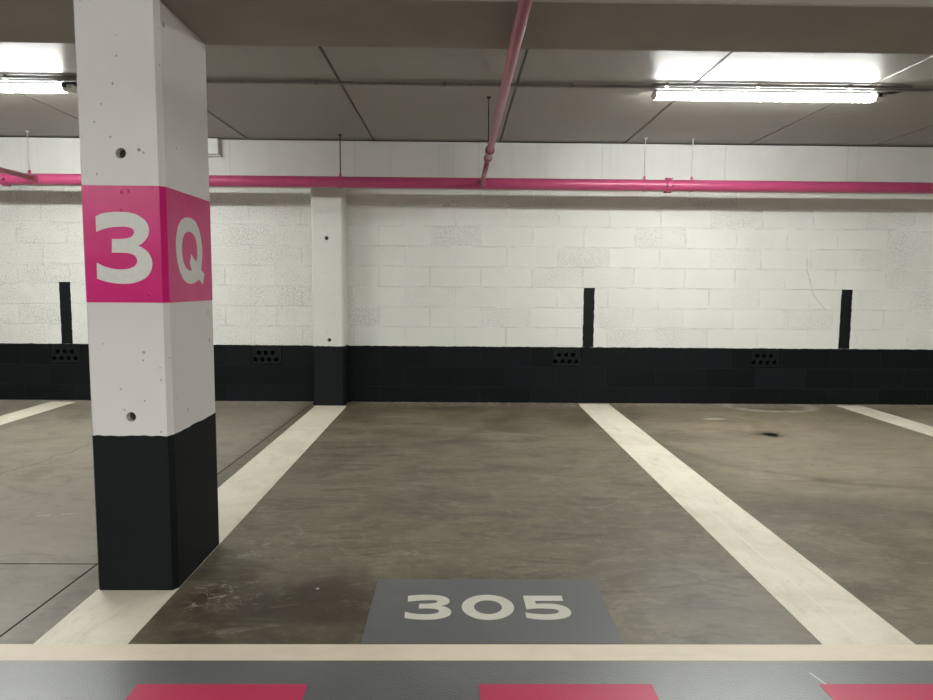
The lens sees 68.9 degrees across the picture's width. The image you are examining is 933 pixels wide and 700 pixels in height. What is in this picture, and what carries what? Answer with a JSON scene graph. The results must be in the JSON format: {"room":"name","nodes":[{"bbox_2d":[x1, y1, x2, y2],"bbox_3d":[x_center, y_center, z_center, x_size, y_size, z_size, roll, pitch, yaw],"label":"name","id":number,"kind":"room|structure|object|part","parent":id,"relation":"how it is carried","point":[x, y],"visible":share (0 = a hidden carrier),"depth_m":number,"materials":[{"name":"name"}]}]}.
{"room":"parking garage","nodes":[
{"label":"parking garage","id":0,"kind":"room"},
{"bbox_2d":[0,400,932,699],"bbox_3d":[0.503,1.349,-0.840,23.000,0.151,16.060,0,5,-1],"label":"floor","id":1,"kind":"structure","parent":0,"point":[387,490],"depth_m":3.23,"materials":[{"name":"concrete"}]},
{"bbox_2d":[0,402,73,424],"bbox_3d":[-3.990,0.733,4.494,0.255,0.002,4.608,0,5,-1],"label":"parking line","id":2,"kind":"object","parent":1,"relation":"on","point":[27,412],"visible":1,"depth_m":6.25,"materials":[{"name":"white paint"}]},
{"bbox_2d":[73,0,218,589],"bbox_3d":[-1.268,-0.188,2.770,0.303,2.200,0.488,0,5,-1],"label":"column","id":3,"kind":"structure","parent":1,"relation":"on","point":[141,70],"depth_m":2.57,"materials":[{"name":"white paint"}]},
{"bbox_2d":[34,406,345,643],"bbox_3d":[-1.300,0.757,4.460,0.307,0.002,4.466,0,5,-1],"label":"parking line","id":4,"kind":"object","parent":1,"relation":"on","point":[106,616],"visible":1,"depth_m":3.33,"materials":[{"name":"white paint"}]},
{"bbox_2d":[125,684,307,699],"bbox_3d":[-0.720,1.016,1.762,0.503,0.001,0.515,0,5,-1],"label":"painted stripe","id":5,"kind":"object","parent":1,"relation":"on","point":[141,691],"visible":1,"depth_m":1.98,"materials":[{"name":"pink paint"}]},
{"bbox_2d":[311,188,347,405],"bbox_3d":[-1.345,-0.545,6.700,0.308,2.172,0.240,0,5,-1],"label":"wall pillar","id":6,"kind":"structure","parent":1,"relation":"on","point":[328,205],"depth_m":6.59,"materials":[{"name":"white paint"},{"name":"charcoal paint"}]},
{"bbox_2d":[0,644,932,660],"bbox_3d":[0.463,0.984,2.213,22.980,0.002,0.096,0,5,-1],"label":"edge line","id":7,"kind":"object","parent":1,"relation":"on","point":[581,652],"visible":1,"depth_m":2.21,"materials":[{"name":"beige paint"}]},
{"bbox_2d":[361,579,623,643],"bbox_3d":[0.084,0.953,2.509,0.876,0.002,0.497,0,5,-1],"label":"parking space number","id":8,"kind":"object","parent":1,"relation":"on","point":[402,611],"visible":1,"depth_m":2.47,"materials":[{"name":"grey paint"}]},
{"bbox_2d":[479,684,658,699],"bbox_3d":[0.299,1.023,1.776,0.515,0.001,0.515,0,5,-1],"label":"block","id":9,"kind":"object","parent":1,"relation":"on","point":[487,691],"visible":1,"depth_m":1.99,"materials":[{"name":"pink paint"}]},
{"bbox_2d":[578,404,915,644],"bbox_3d":[1.316,0.766,4.587,0.314,0.002,4.648,0,5,-1],"label":"parking line","id":10,"kind":"object","parent":1,"relation":"on","point":[827,610],"visible":1,"depth_m":3.06,"materials":[{"name":"white paint"}]},
{"bbox_2d":[819,684,932,699],"bbox_3d":[1.319,1.030,1.790,0.513,0.001,0.515,0,5,-1],"label":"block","id":11,"kind":"object","parent":1,"relation":"on","point":[835,691],"visible":1,"depth_m":2.01,"materials":[{"name":"pink paint"}]},
{"bbox_2d":[838,406,932,436],"bbox_3d":[3.917,0.785,4.612,0.270,0.002,4.628,0,5,-1],"label":"parking line","id":12,"kind":"object","parent":1,"relation":"on","point":[909,424],"visible":1,"depth_m":6.20,"materials":[{"name":"white paint"}]},
{"bbox_2d":[0,184,932,404],"bbox_3d":[0.410,-0.742,6.927,23.000,2.850,0.200,0,5,-1],"label":"wall","id":13,"kind":"structure","parent":0,"point":[454,295],"depth_m":6.85,"materials":[{"name":"white brick"}]},
{"bbox_2d":[59,282,72,343],"bbox_3d":[-4.007,-0.372,6.802,0.115,0.617,0.003,0,5,-1],"label":"painted stripe","id":14,"kind":"object","parent":13,"relation":"attached to","point":[64,287],"depth_m":6.80,"materials":[{"name":"grey paint"}]},
{"bbox_2d":[51,345,81,362],"bbox_3d":[-4.031,0.033,6.932,0.298,0.180,0.187,0,5,-1],"label":"block","id":15,"kind":"object","parent":13,"relation":"in","point":[59,353],"visible":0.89,"depth_m":6.84,"materials":[{"name":"grey paint"}]},
{"bbox_2d":[252,346,281,363],"bbox_3d":[-2.018,0.046,6.960,0.298,0.180,0.187,0,5,-1],"label":"block","id":16,"kind":"object","parent":13,"relation":"in","point":[260,354],"visible":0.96,"depth_m":6.87,"materials":[{"name":"grey paint"}]},
{"bbox_2d":[552,348,581,365],"bbox_3d":[1.018,0.066,7.002,0.298,0.180,0.187,0,5,-1],"label":"block","id":17,"kind":"object","parent":13,"relation":"in","point":[560,356],"visible":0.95,"depth_m":6.91,"materials":[{"name":"grey paint"}]},
{"bbox_2d":[582,288,594,346],"bbox_3d":[1.234,-0.328,6.875,0.116,0.598,0.003,0,5,-1],"label":"painted stripe","id":18,"kind":"object","parent":13,"relation":"attached to","point":[588,297],"depth_m":6.87,"materials":[{"name":"grey paint"}]},
{"bbox_2d":[750,349,779,366],"bbox_3d":[3.045,0.080,7.030,0.298,0.180,0.187,0,5,-1],"label":"block","id":19,"kind":"object","parent":13,"relation":"in","point":[758,357],"visible":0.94,"depth_m":6.94,"materials":[{"name":"grey paint"}]},
{"bbox_2d":[838,289,852,348],"bbox_3d":[3.852,-0.312,6.911,0.119,0.602,0.003,0,5,-1],"label":"painted stripe","id":20,"kind":"object","parent":13,"relation":"attached to","point":[846,297],"depth_m":6.91,"materials":[{"name":"grey paint"}]},
{"bbox_2d":[0,42,932,146],"bbox_3d":[0.524,-1.368,-1.097,23.000,0.200,16.060,0,5,-1],"label":"ceiling","id":21,"kind":"structure","parent":0,"point":[234,111],"depth_m":5.03,"materials":[{"name":"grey concrete"}]},
{"bbox_2d":[25,131,30,184],"bbox_3d":[-3.999,-1.751,6.211,0.036,0.484,0.111,0,5,-1],"label":"hanger","id":22,"kind":"object","parent":21,"relation":"hanging from","point":[27,132],"visible":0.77,"depth_m":6.20,"materials":[{"name":"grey metal"}]},
{"bbox_3d":[-3.999,-1.814,6.205,0.010,0.357,0.010,0,5,-1],"label":"rod","id":23,"kind":"part","parent":22,"relation":"part of","materials":[{"name":"white metal"}]},
{"bbox_2d":[0,74,75,78],"bbox_3d":[-3.500,-1.816,4.506,1.800,0.026,0.028,0,5,-1],"label":"conduit","id":24,"kind":"object","parent":21,"relation":"attached to","point":[4,76],"visible":1,"depth_m":4.51,"materials":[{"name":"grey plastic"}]},
{"bbox_2d":[0,81,76,92],"bbox_3d":[-3.417,-1.804,4.640,1.733,0.073,0.124,0,5,-1],"label":"lamp","id":25,"kind":"object","parent":21,"relation":"attached to","point":[5,86],"visible":0.8,"depth_m":4.61,"materials":[{"name":"plastic"}]},
{"bbox_2d":[0,84,65,92],"bbox_3d":[-3.504,-1.788,4.645,1.515,0.038,0.094,0,5,-1],"label":"diffuser","id":26,"kind":"object","parent":25,"relation":"attached to","point":[17,88],"depth_m":4.61,"materials":[{"name":"white plastic"}]},
{"bbox_2d":[338,134,341,187],"bbox_3d":[-1.161,-1.732,6.250,0.036,0.484,0.111,0,5,-1],"label":"hanger","id":27,"kind":"object","parent":21,"relation":"hanging from","point":[340,135],"visible":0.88,"depth_m":6.23,"materials":[{"name":"metal"}]},
{"bbox_3d":[-1.160,-1.796,6.244,0.010,0.357,0.010,0,5,-1],"label":"rod","id":28,"kind":"part","parent":27,"relation":"part of","materials":[{"name":"metal"}]},
{"bbox_2d":[0,173,932,193],"bbox_3d":[0.424,-1.536,6.286,22.960,0.136,0.134,0,5,-1],"label":"pipe","id":29,"kind":"object","parent":27,"relation":"hanging from","point":[667,185],"visible":0.88,"depth_m":6.25,"materials":[{"name":"pink metal"}]},
{"bbox_2d":[0,167,37,181],"bbox_3d":[-3.850,-0.980,0.048,0.072,0.072,12.380,0,5,-1],"label":"pipe","id":30,"kind":"object","parent":29,"relation":"attached to","point":[33,177],"visible":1,"depth_m":5.95,"materials":[{"name":"pink metal"}]},
{"bbox_2d":[0,0,932,53],"bbox_3d":[0.473,-1.447,2.674,23.000,0.352,0.500,0,5,-1],"label":"ceiling beam","id":31,"kind":"structure","parent":21,"relation":"attached to","point":[794,26],"depth_m":2.64,"materials":[{"name":"grey concrete"}]},
{"bbox_2d":[0,78,932,91],"bbox_3d":[0.449,-1.792,4.610,22.960,0.032,0.035,0,5,-1],"label":"conduit","id":32,"kind":"object","parent":21,"relation":"attached to","point":[316,82],"visible":0.81,"depth_m":4.60,"materials":[{"name":"grey plastic"}]},
{"bbox_2d":[487,96,490,160],"bbox_3d":[0.161,-1.615,4.972,0.036,0.455,0.055,0,5,-1],"label":"hanger","id":33,"kind":"object","parent":21,"relation":"hanging from","point":[488,97],"visible":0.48,"depth_m":4.96,"materials":[{"name":"metal"}]},
{"bbox_3d":[0.162,-1.650,4.969,0.008,0.385,0.008,0,5,-1],"label":"rod","id":34,"kind":"part","parent":33,"relation":"part of","materials":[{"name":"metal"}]},
{"bbox_2d":[478,0,532,186],"bbox_3d":[0.224,-0.953,0.104,0.072,0.072,12.380,0,5,-1],"label":"pipe","id":35,"kind":"object","parent":33,"relation":"hanging from","point":[524,6],"visible":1,"depth_m":2.96,"materials":[{"name":"pink metal"}]},
{"bbox_2d":[643,137,646,190],"bbox_3d":[1.649,-1.714,6.289,0.036,0.484,0.111,0,5,-1],"label":"hanger","id":36,"kind":"object","parent":21,"relation":"hanging from","point":[645,138],"visible":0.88,"depth_m":6.27,"materials":[{"name":"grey metal"}]},
{"bbox_3d":[1.650,-1.777,6.283,0.010,0.357,0.010,0,5,-1],"label":"rod","id":37,"kind":"part","parent":36,"relation":"part of","materials":[{"name":"white metal"}]},
{"bbox_2d":[689,138,694,191],"bbox_3d":[2.089,-1.711,6.295,0.036,0.484,0.111,0,5,-1],"label":"hanger","id":38,"kind":"object","parent":21,"relation":"hanging from","point":[691,177],"visible":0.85,"depth_m":6.28,"materials":[{"name":"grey metal"}]},
{"bbox_3d":[2.090,-1.774,6.289,0.010,0.357,0.010,0,5,-1],"label":"rod","id":39,"kind":"part","parent":38,"relation":"part of","materials":[{"name":"white metal"}]},
{"bbox_2d":[651,89,899,102],"bbox_3d":[2.155,-1.767,4.716,1.733,0.073,0.124,0,5,-1],"label":"lamp","id":40,"kind":"object","parent":21,"relation":"attached to","point":[657,94],"visible":0.96,"depth_m":4.68,"materials":[{"name":"plastic"}]},
{"bbox_2d":[652,82,912,88],"bbox_3d":[2.129,-1.778,4.583,1.760,0.026,0.028,0,5,-1],"label":"conduit","id":41,"kind":"object","parent":21,"relation":"attached to","point":[666,84],"visible":1,"depth_m":4.58,"materials":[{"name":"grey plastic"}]},
{"bbox_2d":[0,137,932,181],"bbox_3d":[0.421,-1.800,6.606,23.000,0.372,0.240,0,5,-1],"label":"beam","id":42,"kind":"structure","parent":0,"point":[46,155],"depth_m":6.49,"materials":[{"name":"white concrete"}]},
{"bbox_2d":[208,138,221,156],"bbox_3d":[-2.421,-1.908,6.407,0.210,0.164,0.062,0,5,-1],"label":"junction box","id":43,"kind":"object","parent":42,"relation":"attached to","point":[213,143],"visible":0.55,"depth_m":6.39,"materials":[{"name":"white plastic"}]}
]}

